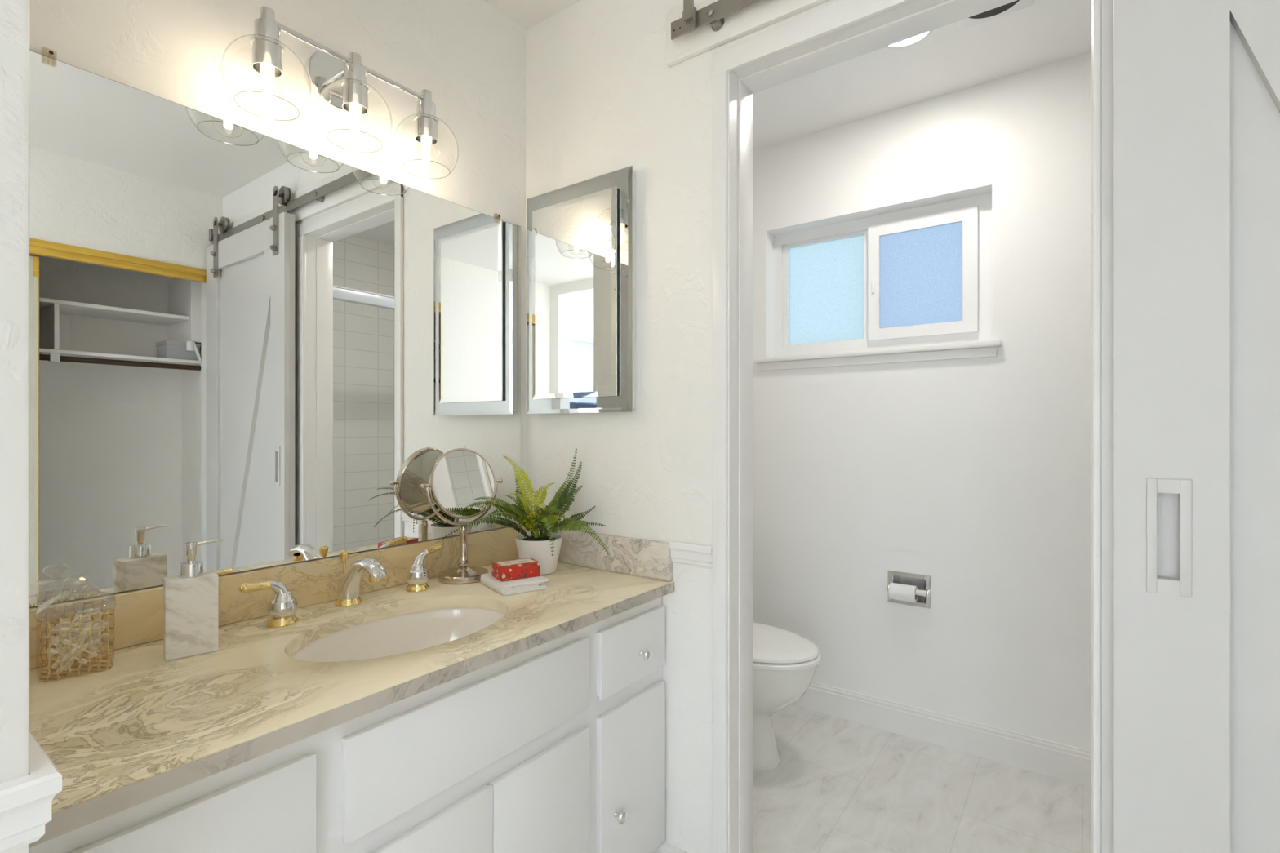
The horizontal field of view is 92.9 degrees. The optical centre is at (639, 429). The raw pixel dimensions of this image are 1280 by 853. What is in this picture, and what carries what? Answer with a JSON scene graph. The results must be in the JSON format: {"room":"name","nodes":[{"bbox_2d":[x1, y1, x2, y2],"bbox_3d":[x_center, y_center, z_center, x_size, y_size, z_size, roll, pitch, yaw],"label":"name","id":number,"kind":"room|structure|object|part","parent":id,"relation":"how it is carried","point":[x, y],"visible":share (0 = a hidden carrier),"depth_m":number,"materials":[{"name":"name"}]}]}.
{"room":"bathroom","nodes":[
{"label":"bathroom","id":0,"kind":"room"},
{"bbox_2d":[0,0,29,852],"bbox_3d":[-1.240,-0.030,0.198,0.813,2.430,1.362,0,0,36],"label":"wall partition","id":1,"kind":"structure","parent":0,"point":[14,14],"depth_m":0.50,"materials":[{"name":"white paint"}]},
{"bbox_2d":[0,732,62,852],"bbox_3d":[-0.957,0.317,0.003,0.158,0.056,1.379,0,0,36],"label":"trim","id":2,"kind":"structure","parent":1,"relation":"attached to","point":[25,802],"depth_m":0.50,"materials":[{"name":"white paint"}]},
{"bbox_2d":[29,0,525,608],"bbox_3d":[-0.777,-0.030,1.424,0.120,2.430,1.266,0,0,36],"label":"wall","id":3,"kind":"structure","parent":0,"point":[470,56],"depth_m":1.47,"materials":[{"name":"white paint"}]},
{"bbox_2d":[29,49,520,607],"bbox_3d":[-0.715,-0.172,1.395,0.014,0.930,1.188,0,0,36],"label":"wall mirror","id":4,"kind":"object","parent":3,"relation":"attached to","point":[267,347],"visible":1,"depth_m":1.23,"materials":[{"name":"clear glass"}]},
{"bbox_2d":[29,524,525,669],"bbox_3d":[-0.705,0.343,1.403,0.020,0.096,1.214,0,0,36],"label":"backsplash","id":5,"kind":"structure","parent":3,"relation":"attached to","point":[138,618],"depth_m":1.29,"materials":[{"name":"stone"}]},
{"bbox_2d":[220,5,458,178],"bbox_3d":[-0.641,-0.750,1.359,0.176,0.232,0.514,0,0,36],"label":"vanity light","id":6,"kind":"object","parent":3,"relation":"attached to","point":[338,81],"visible":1,"depth_m":1.35,"materials":[{"name":"silver metal"}]},
{"bbox_3d":[-0.738,-0.701,1.206,0.153,0.122,0.153,0,0,36],"label":"lamp shade","id":7,"kind":"part","parent":6,"relation":"part of","materials":[{"name":"clear glass"}]},
{"bbox_2d":[250,5,284,77],"bbox_3d":[-0.738,-0.771,1.206,0.056,0.118,0.056,0,0,36],"label":"socket","id":8,"kind":"object","parent":6,"relation":"attached to","point":[267,51],"depth_m":1.19,"materials":[{"name":"silver metal"}]},
{"bbox_3d":[-0.663,-0.810,1.375,0.078,0.013,0.013,0,0,36],"label":"arm","id":9,"kind":"part","parent":6,"relation":"part of","materials":[{"name":"silver metal"}]},
{"bbox_3d":[-0.632,-0.701,1.351,0.153,0.122,0.153,0,0,36],"label":"lamp shade","id":10,"kind":"part","parent":6,"relation":"part of","materials":[{"name":"clear glass"}]},
{"bbox_2d":[341,52,368,115],"bbox_3d":[-0.632,-0.771,1.351,0.056,0.118,0.056,0,0,36],"label":"socket","id":11,"kind":"object","parent":6,"relation":"attached to","point":[355,90],"depth_m":1.34,"materials":[{"name":"silver metal"}]},
{"bbox_3d":[-0.526,-0.701,1.498,0.153,0.122,0.153,0,0,36],"label":"lamp shade","id":12,"kind":"part","parent":6,"relation":"part of","materials":[{"name":"clear glass"}]},
{"bbox_2d":[413,88,438,145],"bbox_3d":[-0.526,-0.771,1.498,0.056,0.118,0.056,0,0,36],"label":"socket","id":13,"kind":"object","parent":6,"relation":"attached to","point":[425,119],"depth_m":1.48,"materials":[{"name":"silver metal"}]},
{"bbox_2d":[525,0,839,852],"bbox_3d":[0.825,-0.030,1.113,3.096,2.430,0.115,0,0,36],"label":"wall","id":14,"kind":"structure","parent":0,"point":[602,96],"depth_m":1.61,"materials":[{"name":"white paint"}]},
{"bbox_2d":[526,165,635,413],"bbox_3d":[-0.177,-0.374,1.742,0.400,0.654,0.046,0,0,36],"label":"medicine cabinet","id":15,"kind":"object","parent":14,"relation":"attached to","point":[581,236],"visible":1,"depth_m":1.70,"materials":[{"name":"silver metal"}]},
{"bbox_2d":[532,186,617,399],"bbox_3d":[-0.193,-0.371,1.729,0.319,0.563,0.006,0,0,36],"label":"mirror","id":16,"kind":"object","parent":15,"relation":"attached to","point":[575,237],"depth_m":1.72,"materials":[{"name":"clear glass"}]},
{"bbox_2d":[658,841,687,852],"bbox_3d":[0.117,1.133,1.548,0.158,0.105,0.014,0,0,36],"label":"baseboard","id":17,"kind":"structure","parent":14,"relation":"attached to","point":[665,847],"depth_m":1.58,"materials":[{"name":"white paint"}]},
{"bbox_2d":[669,540,712,568],"bbox_3d":[0.130,0.317,1.537,0.124,0.056,0.016,0,0,36],"label":"trim","id":18,"kind":"structure","parent":14,"relation":"attached to","point":[682,553],"depth_m":1.53,"materials":[{"name":"white paint"}]},
{"bbox_2d":[666,0,828,66],"bbox_3d":[0.804,-1.010,1.047,1.813,0.135,0.017,0,0,36],"label":"trim","id":19,"kind":"structure","parent":14,"relation":"attached to","point":[762,14],"depth_m":1.47,"materials":[{"name":"white paint"}]},
{"bbox_2d":[711,0,1112,852],"bbox_3d":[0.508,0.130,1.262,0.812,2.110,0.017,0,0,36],"label":"trim","id":20,"kind":"structure","parent":14,"relation":"attached to","point":[842,14],"depth_m":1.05,"materials":[{"name":"white paint"}]},
{"bbox_2d":[483,0,1091,151],"bbox_3d":[0.424,-1.300,0.562,3.096,0.110,4.028,0,0,36],"label":"ceiling","id":21,"kind":"structure","parent":0,"point":[951,59],"depth_m":2.10,"materials":[{"name":"white paint"}]},
{"bbox_2d":[884,30,933,48],"bbox_3d":[0.832,-1.250,1.910,0.176,0.009,0.176,0,0,36],"label":"recessed light","id":22,"kind":"object","parent":21,"relation":"in","point":[913,40],"visible":0.23,"depth_m":1.96,"materials":[{"name":"white plastic"}]},
{"bbox_2d":[957,0,1034,29],"bbox_3d":[1.016,-1.248,1.758,0.196,0.013,0.210,0,0,36],"label":"exhaust fan","id":23,"kind":"object","parent":21,"relation":"attached to","point":[1017,5],"visible":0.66,"depth_m":1.82,"materials":[{"name":"white plastic"}]},
{"bbox_2d":[752,51,1091,751],"bbox_3d":[1.368,-0.035,2.217,2.675,2.440,0.160,0,0,36],"label":"wall","id":24,"kind":"structure","parent":0,"point":[973,476],"depth_m":2.27,"materials":[{"name":"white paint"}]},
{"bbox_2d":[754,192,1001,370],"bbox_3d":[0.944,-0.572,2.503,0.951,0.621,0.185,0,0,36],"label":"window","id":25,"kind":"structure","parent":24,"relation":"attached to","point":[971,337],"depth_m":2.44,"materials":[{"name":"white plastic"}]},
{"bbox_3d":[0.820,-0.602,2.656,0.406,0.465,0.024,0,0,36],"label":"fixed sash","id":26,"kind":"part","parent":25,"relation":"part of","materials":[{"name":"blue glass"}]},
{"bbox_3d":[0.923,-0.289,2.475,0.951,0.056,0.114,0,0,36],"label":"sill","id":27,"kind":"part","parent":25,"relation":"part of","materials":[{"name":"white paint"}]},
{"bbox_3d":[1.107,-0.604,2.402,0.398,0.474,0.018,0,0,36],"label":"sliding sash","id":28,"kind":"part","parent":25,"relation":"part of","materials":[{"name":"white plastic"}]},
{"bbox_2d":[886,570,931,608],"bbox_3d":[1.050,0.617,2.367,0.155,0.124,0.098,0,0,36],"label":"paper holder","id":29,"kind":"object","parent":24,"relation":"attached to","point":[923,582],"visible":0.81,"depth_m":2.37,"materials":[{"name":"silver metal"}]},
{"bbox_2d":[888,582,917,602],"bbox_3d":[1.014,0.629,2.346,0.093,0.062,0.062,0,0,36],"label":"toilet paper roll","id":30,"kind":"object","parent":29,"relation":"on","point":[900,592],"visible":0.94,"depth_m":2.33,"materials":[{"name":"white paper"}]},
{"bbox_3d":[1.087,0.620,2.298,0.010,0.024,0.028,0,0,36],"label":"post","id":31,"kind":"part","parent":29,"relation":"part of","materials":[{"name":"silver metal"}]},
{"bbox_2d":[791,681,1091,787],"bbox_3d":[1.001,1.127,2.376,1.695,0.117,0.014,0,0,36],"label":"baseboard","id":32,"kind":"structure","parent":24,"relation":"attached to","point":[1068,763],"depth_m":2.25,"materials":[{"name":"white paint"}]},
{"bbox_2d":[752,704,1091,852],"bbox_3d":[1.072,1.235,1.759,2.735,0.100,1.330,0,0,36],"label":"floor","id":33,"kind":"structure","parent":0,"point":[837,785],"depth_m":1.95,"materials":[{"name":"tile"}]},
{"bbox_2d":[752,622,821,769],"bbox_3d":[0.318,0.807,2.266,0.709,0.755,0.440,0,0,36],"label":"toilet","id":34,"kind":"object","parent":33,"relation":"on","point":[785,662],"visible":0.31,"depth_m":2.07,"materials":[{"name":"white ceramic"}]},
{"bbox_3d":[0.361,0.992,2.235,0.576,0.386,0.364,0,0,36],"label":"bowl","id":35,"kind":"part","parent":34,"relation":"part of","materials":[{"name":"white ceramic"}]},
{"bbox_3d":[0.404,0.761,2.203,0.483,0.024,0.368,0,0,36],"label":"lid","id":36,"kind":"part","parent":34,"relation":"part of","materials":[{"name":"white plastic"}]},
{"bbox_3d":[0.403,0.786,2.204,0.499,0.018,0.376,0,0,36],"label":"seat","id":37,"kind":"part","parent":34,"relation":"part of","materials":[{"name":"white plastic"}]},
{"bbox_3d":[0.037,1.235,0.021,3.087,0.100,2.698,0,0,36],"label":"floor","id":38,"kind":"structure","parent":0,"visible":0},
{"bbox_2d":[29,596,665,852],"bbox_3d":[-0.486,0.802,1.244,0.556,0.763,1.212,0,0,36],"label":"vanity cabinet","id":39,"kind":"object","parent":38,"relation":"on","point":[557,745],"visible":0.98,"depth_m":1.08,"materials":[{"name":"white paint"}]},
{"bbox_3d":[-0.541,0.534,0.759,0.018,0.153,0.262,0,0,36],"label":"drawer","id":40,"kind":"part","parent":39,"relation":"part of","materials":[{"name":"white paint"}]},
{"bbox_2d":[29,524,674,848],"bbox_3d":[-0.490,0.357,1.247,0.552,0.125,1.214,0,0,36],"label":"countertop","id":41,"kind":"structure","parent":39,"relation":"on","point":[144,727],"depth_m":1.00,"materials":[{"name":"stone"}]},
{"bbox_2d":[34,574,115,682],"bbox_3d":[-0.920,0.315,0.995,0.096,0.152,0.096,0,0,-41],"label":"jar","id":42,"kind":"object","parent":41,"relation":"on","point":[101,648],"visible":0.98,"depth_m":0.98,"materials":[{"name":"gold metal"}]},
{"bbox_2d":[50,626,75,636],"bbox_3d":[-0.927,0.333,0.990,0.008,0.033,0.049,0,0,44],"label":"cotton swab","id":43,"kind":"object","parent":42,"relation":"in","point":[52,630],"visible":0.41,"depth_m":0.98,"materials":[{"name":"white fabric"}]},
{"bbox_2d":[46,648,87,663],"bbox_3d":[-0.903,0.357,0.961,0.048,0.034,0.008,0,0,-36],"label":"cotton swab","id":44,"kind":"object","parent":42,"relation":"in","point":[52,651],"visible":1,"depth_m":0.96,"materials":[{"name":"white"}]},
{"bbox_2d":[50,638,84,669],"bbox_3d":[-0.919,0.360,0.980,0.008,0.042,0.042,0,0,45],"label":"cotton swab","id":45,"kind":"object","parent":42,"relation":"in","point":[55,664],"visible":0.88,"depth_m":0.97,"materials":[{"name":"white"}]},
{"bbox_2d":[53,611,82,645],"bbox_3d":[-0.911,0.317,0.970,0.008,0.048,0.034,0,0,37],"label":"cotton swab","id":46,"kind":"object","parent":42,"relation":"in","point":[77,616],"visible":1,"depth_m":0.97,"materials":[{"name":"white fabric"}]},
{"bbox_2d":[47,635,89,657],"bbox_3d":[-0.927,0.352,0.989,0.052,0.026,0.008,0,0,-39],"label":"cotton swab","id":47,"kind":"object","parent":42,"relation":"in","point":[51,654],"visible":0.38,"depth_m":0.97,"materials":[{"name":"white fabric"}]},
{"bbox_2d":[54,625,84,648],"bbox_3d":[-0.928,0.340,0.990,0.042,0.042,0.008,0,0,-40],"label":"cotton swab","id":48,"kind":"object","parent":42,"relation":"in","point":[81,625],"visible":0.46,"depth_m":0.99,"materials":[{"name":"white fabric"}]},
{"bbox_2d":[50,617,89,642],"bbox_3d":[-0.924,0.325,0.990,0.008,0.031,0.050,0,0,35],"label":"cotton swab","id":49,"kind":"object","parent":42,"relation":"in","point":[87,619],"visible":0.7,"depth_m":0.99,"materials":[{"name":"white fabric"}]},
{"bbox_2d":[54,632,88,662],"bbox_3d":[-0.908,0.347,0.974,0.042,0.042,0.008,0,0,-37],"label":"cotton swab","id":50,"kind":"object","parent":42,"relation":"in","point":[72,646],"visible":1,"depth_m":0.97,"materials":[{"name":"white fabric"}]},
{"bbox_2d":[55,642,88,674],"bbox_3d":[-0.899,0.363,0.965,0.041,0.043,0.008,0,0,-30],"label":"cotton swab","id":51,"kind":"object","parent":42,"relation":"in","point":[83,648],"visible":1,"depth_m":0.96,"materials":[{"name":"white"}]},
{"bbox_2d":[61,628,88,662],"bbox_3d":[-0.898,0.343,0.970,0.034,0.048,0.008,0,0,-42],"label":"cotton swab","id":52,"kind":"object","parent":42,"relation":"in","point":[64,659],"visible":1,"depth_m":0.97,"materials":[{"name":"white fabric"}]},
{"bbox_3d":[-0.920,0.279,0.995,0.096,0.026,0.096,0,0,-41],"label":"lid","id":53,"kind":"part","parent":42,"relation":"part of","materials":[{"name":"clear glass"}]},
{"bbox_2d":[61,622,93,653],"bbox_3d":[-0.905,0.335,0.978,0.008,0.044,0.040,0,0,42],"label":"cotton swab","id":54,"kind":"object","parent":42,"relation":"in","point":[87,625],"visible":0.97,"depth_m":0.97,"materials":[{"name":"white fabric"}]},
{"bbox_2d":[55,644,99,650],"bbox_3d":[-0.911,0.352,0.988,0.008,0.014,0.055,0,0,35],"label":"cotton swab","id":55,"kind":"object","parent":42,"relation":"in","point":[57,648],"visible":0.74,"depth_m":0.97,"materials":[{"name":"white fabric"}]},
{"bbox_2d":[61,635,94,663],"bbox_3d":[-0.917,0.360,0.995,0.042,0.042,0.008,0,0,-28],"label":"cotton swab","id":56,"kind":"object","parent":42,"relation":"in","point":[62,662],"visible":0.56,"depth_m":0.99,"materials":[{"name":"white fabric"}]},
{"bbox_2d":[62,608,93,639],"bbox_3d":[-0.918,0.319,0.995,0.008,0.045,0.038,0,0,36],"label":"cotton swab","id":57,"kind":"object","parent":42,"relation":"in","point":[91,610],"visible":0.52,"depth_m":1.00,"materials":[{"name":"white fabric"}]},
{"bbox_2d":[57,618,99,627],"bbox_3d":[-0.924,0.321,1.004,0.056,0.011,0.008,0,0,-30],"label":"cotton swab","id":58,"kind":"object","parent":42,"relation":"in","point":[95,620],"visible":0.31,"depth_m":1.01,"materials":[{"name":"white fabric"}]},
{"bbox_2d":[63,639,93,671],"bbox_3d":[-0.905,0.363,0.981,0.037,0.046,0.008,0,0,-29],"label":"cotton swab","id":59,"kind":"object","parent":42,"relation":"in","point":[67,667],"visible":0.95,"depth_m":0.98,"materials":[{"name":"white"}]},
{"bbox_2d":[57,639,99,662],"bbox_3d":[-0.903,0.356,0.979,0.051,0.028,0.008,0,0,-34],"label":"cotton swab","id":60,"kind":"object","parent":42,"relation":"in","point":[96,641],"visible":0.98,"depth_m":0.99,"materials":[{"name":"white fabric"}]},
{"bbox_2d":[57,635,101,652],"bbox_3d":[-0.910,0.348,0.989,0.054,0.018,0.008,0,0,-34],"label":"cotton swab","id":61,"kind":"object","parent":42,"relation":"in","point":[93,638],"visible":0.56,"depth_m":1.00,"materials":[{"name":"white fabric"}]},
{"bbox_2d":[70,632,100,644],"bbox_3d":[-0.908,0.338,0.990,0.048,0.034,0.008,0,0,-39],"label":"cotton swab","id":62,"kind":"object","parent":61,"relation":"on","point":[71,633],"visible":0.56,"depth_m":0.99,"materials":[{"name":"white fabric"}]},
{"bbox_2d":[61,638,97,657],"bbox_3d":[-0.892,0.348,0.970,0.008,0.040,0.044,0,0,39],"label":"cotton swab","id":63,"kind":"object","parent":42,"relation":"in","point":[64,641],"visible":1,"depth_m":0.96,"materials":[{"name":"white fabric"}]},
{"bbox_2d":[62,632,97,651],"bbox_3d":[-0.902,0.342,0.979,0.008,0.039,0.044,0,0,44],"label":"cotton swab","id":64,"kind":"object","parent":42,"relation":"in","point":[94,648],"visible":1,"depth_m":0.98,"materials":[{"name":"white fabric"}]},
{"bbox_2d":[57,629,103,634],"bbox_3d":[-0.903,0.325,0.984,0.008,0.014,0.055,0,0,43],"label":"cotton swab","id":65,"kind":"object","parent":42,"relation":"in","point":[72,631],"visible":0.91,"depth_m":0.98,"materials":[{"name":"white fabric"}]},
{"bbox_2d":[59,626,104,631],"bbox_3d":[-0.891,0.319,0.973,0.008,0.016,0.055,0,0,42],"label":"cotton swab","id":66,"kind":"object","parent":42,"relation":"in","point":[64,628],"visible":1,"depth_m":0.97,"materials":[{"name":"white fabric"}]},
{"bbox_2d":[60,621,105,626],"bbox_3d":[-0.905,0.317,0.990,0.054,0.018,0.008,0,0,-37],"label":"cotton swab","id":67,"kind":"object","parent":42,"relation":"in","point":[63,623],"visible":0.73,"depth_m":0.98,"materials":[{"name":"white fabric"}]},
{"bbox_2d":[62,619,103,646],"bbox_3d":[-0.892,0.326,0.977,0.048,0.034,0.008,0,0,-41],"label":"cotton swab","id":68,"kind":"object","parent":42,"relation":"in","point":[95,624],"visible":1,"depth_m":0.98,"materials":[{"name":"white fabric"}]},
{"bbox_2d":[68,624,102,654],"bbox_3d":[-0.889,0.335,0.977,0.008,0.043,0.041,0,0,34],"label":"cotton swab","id":69,"kind":"object","parent":42,"relation":"in","point":[73,650],"visible":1,"depth_m":0.97,"materials":[{"name":"white fabric"}]},
{"bbox_2d":[76,609,100,622],"bbox_3d":[-0.934,0.320,1.017,0.050,0.031,0.008,0,0,-32],"label":"cotton swab","id":70,"kind":"object","parent":42,"relation":"in","point":[95,612],"visible":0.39,"depth_m":1.02,"materials":[{"name":"white fabric"}]},
{"bbox_2d":[93,631,99,635],"bbox_3d":[-0.920,0.360,1.009,0.038,0.045,0.008,0,0,-43],"label":"cotton swab","id":71,"kind":"object","parent":42,"relation":"in","point":[95,633],"visible":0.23,"depth_m":1.02,"materials":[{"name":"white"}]},
{"bbox_2d":[100,633,108,638],"bbox_3d":[-0.918,0.351,1.009,0.055,0.016,0.008,0,0,-37],"label":"cotton swab","id":72,"kind":"object","parent":42,"relation":"in","point":[104,635],"visible":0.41,"depth_m":1.02,"materials":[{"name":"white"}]},
{"bbox_2d":[163,539,223,661],"bbox_3d":[-0.783,0.294,1.070,0.084,0.194,0.045,0,0,-41],"label":"soap dispenser","id":73,"kind":"object","parent":41,"relation":"on","point":[190,597],"visible":1,"depth_m":1.05,"materials":[{"name":"white stone"}]},
{"bbox_2d":[238,542,442,627],"bbox_3d":[-0.610,0.333,1.342,0.162,0.118,0.468,0,0,36],"label":"faucet","id":74,"kind":"object","parent":41,"relation":"on","point":[282,608],"visible":1,"depth_m":1.32,"materials":[{"name":"silver metal"}]},
{"bbox_3d":[-0.754,0.308,1.191,0.020,0.022,0.054,0,0,39],"label":"lever","id":75,"kind":"part","parent":74,"relation":"part of","materials":[{"name":"gold metal"}]},
{"bbox_3d":[-0.721,0.339,1.229,0.054,0.074,0.055,0,0,36],"label":"handle","id":76,"kind":"part","parent":74,"relation":"part of","materials":[{"name":"silver metal"}]},
{"bbox_3d":[-0.671,0.318,1.380,0.021,0.088,0.021,0,0,36],"label":"lift rod","id":77,"kind":"part","parent":74,"relation":"part of","materials":[{"name":"gold metal"}]},
{"bbox_3d":[-0.611,0.333,1.337,0.157,0.106,0.046,0,0,36],"label":"spout","id":78,"kind":"part","parent":74,"relation":"part of","materials":[{"name":"silver metal"}]},
{"bbox_3d":[-0.542,0.337,1.488,0.054,0.077,0.056,0,0,36],"label":"handle","id":79,"kind":"part","parent":74,"relation":"part of","materials":[{"name":"silver metal"}]},
{"bbox_3d":[-0.520,0.301,1.532,0.020,0.028,0.056,0,0,28],"label":"lever","id":80,"kind":"part","parent":74,"relation":"part of","materials":[{"name":"gold metal"}]},
{"bbox_2d":[289,607,504,662],"bbox_3d":[-0.469,0.499,1.231,0.338,0.158,0.488,0,0,36],"label":"sink basin","id":81,"kind":"object","parent":41,"relation":"in","point":[415,631],"visible":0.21,"depth_m":1.37,"materials":[{"name":"white ceramic"}]},
{"bbox_2d":[420,448,502,584],"bbox_3d":[-0.463,0.221,1.598,0.204,0.341,0.129,0,0,-14],"label":"makeup mirror","id":82,"kind":"object","parent":41,"relation":"on","point":[459,477],"visible":0.97,"depth_m":1.58,"materials":[{"name":"silver metal"}]},
{"bbox_3d":[-0.463,0.306,1.598,0.031,0.104,0.031,0,0,36],"label":"stem","id":83,"kind":"part","parent":82,"relation":"part of","materials":[{"name":"silver metal"}]},
{"bbox_2d":[480,573,548,595],"bbox_3d":[-0.315,0.379,1.520,0.123,0.025,0.151,0,0,-35],"label":"folded washcloth","id":84,"kind":"object","parent":41,"relation":"on","point":[511,587],"visible":0.75,"depth_m":1.47,"materials":[{"name":"white fabric"}]},
{"bbox_2d":[492,557,540,581],"bbox_3d":[-0.309,0.349,1.521,0.103,0.036,0.066,0,0,-32],"label":"soap box","id":85,"kind":"object","parent":84,"relation":"on","point":[503,571],"visible":1,"depth_m":1.50,"materials":[{"name":"red cardboard"}]},
{"bbox_2d":[442,448,608,575],"bbox_3d":[-0.261,0.222,1.570,0.344,0.338,0.337,0,0,19],"label":"potted fern","id":86,"kind":"object","parent":41,"relation":"on","point":[544,548],"visible":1,"depth_m":1.64,"materials":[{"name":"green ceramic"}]},
{"bbox_2d":[515,533,562,575],"bbox_3d":[-0.277,0.343,1.673,0.128,0.096,0.128,0,0,36],"label":"pot","id":87,"kind":"object","parent":86,"relation":"attached to","point":[535,546],"depth_m":1.63,"materials":[{"name":"white ceramic"}]},
{"bbox_3d":[-0.358,0.862,1.011,0.018,0.416,0.276,0,0,36],"label":"door","id":88,"kind":"part","parent":39,"relation":"part of","materials":[{"name":"white paint"}]},
{"bbox_3d":[-0.196,0.862,1.233,0.018,0.416,0.270,0,0,36],"label":"door","id":89,"kind":"part","parent":39,"relation":"part of","materials":[{"name":"white paint"}]},
{"bbox_3d":[-0.045,0.891,1.402,0.028,0.031,0.031,0,0,36],"label":"knob","id":90,"kind":"part","parent":39,"relation":"part of","materials":[{"name":"silver metal"}]},
{"bbox_3d":[-0.017,0.534,1.479,0.018,0.153,0.257,0,0,36],"label":"drawer","id":91,"kind":"part","parent":39,"relation":"part of","materials":[{"name":"white paint"}]},
{"bbox_3d":[-0.018,0.861,1.479,0.018,0.418,0.258,0,0,36],"label":"door","id":92,"kind":"part","parent":39,"relation":"part of","materials":[{"name":"white paint"}]},
{"bbox_3d":[0.015,0.548,1.484,0.028,0.031,0.031,0,0,36],"label":"knob","id":93,"kind":"part","parent":39,"relation":"part of","materials":[{"name":"silver metal"}]},
{"bbox_3d":[0.833,-0.030,-0.557,0.120,2.430,2.578,0,0,36],"label":"wall","id":94,"kind":"structure","parent":0,"visible":0},
{"bbox_2d":[671,0,1279,852],"bbox_3d":[0.782,0.034,0.995,1.766,2.262,0.092,0,0,36],"label":"barn door","id":95,"kind":"structure","parent":94,"relation":"in","point":[1196,83],"depth_m":0.93,"materials":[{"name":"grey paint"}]},
{"bbox_3d":[0.793,-1.011,1.010,1.766,0.081,0.054,0,0,36],"label":"barn door rail","id":96,"kind":"part","parent":95,"relation":"part of","materials":[{"name":"silver metal"}]},
{"bbox_3d":[0.819,0.167,0.943,0.053,0.179,0.004,0,0,36],"label":"flush pull","id":97,"kind":"part","parent":95,"relation":"part of","materials":[{"name":"grey paint"}]}
]}

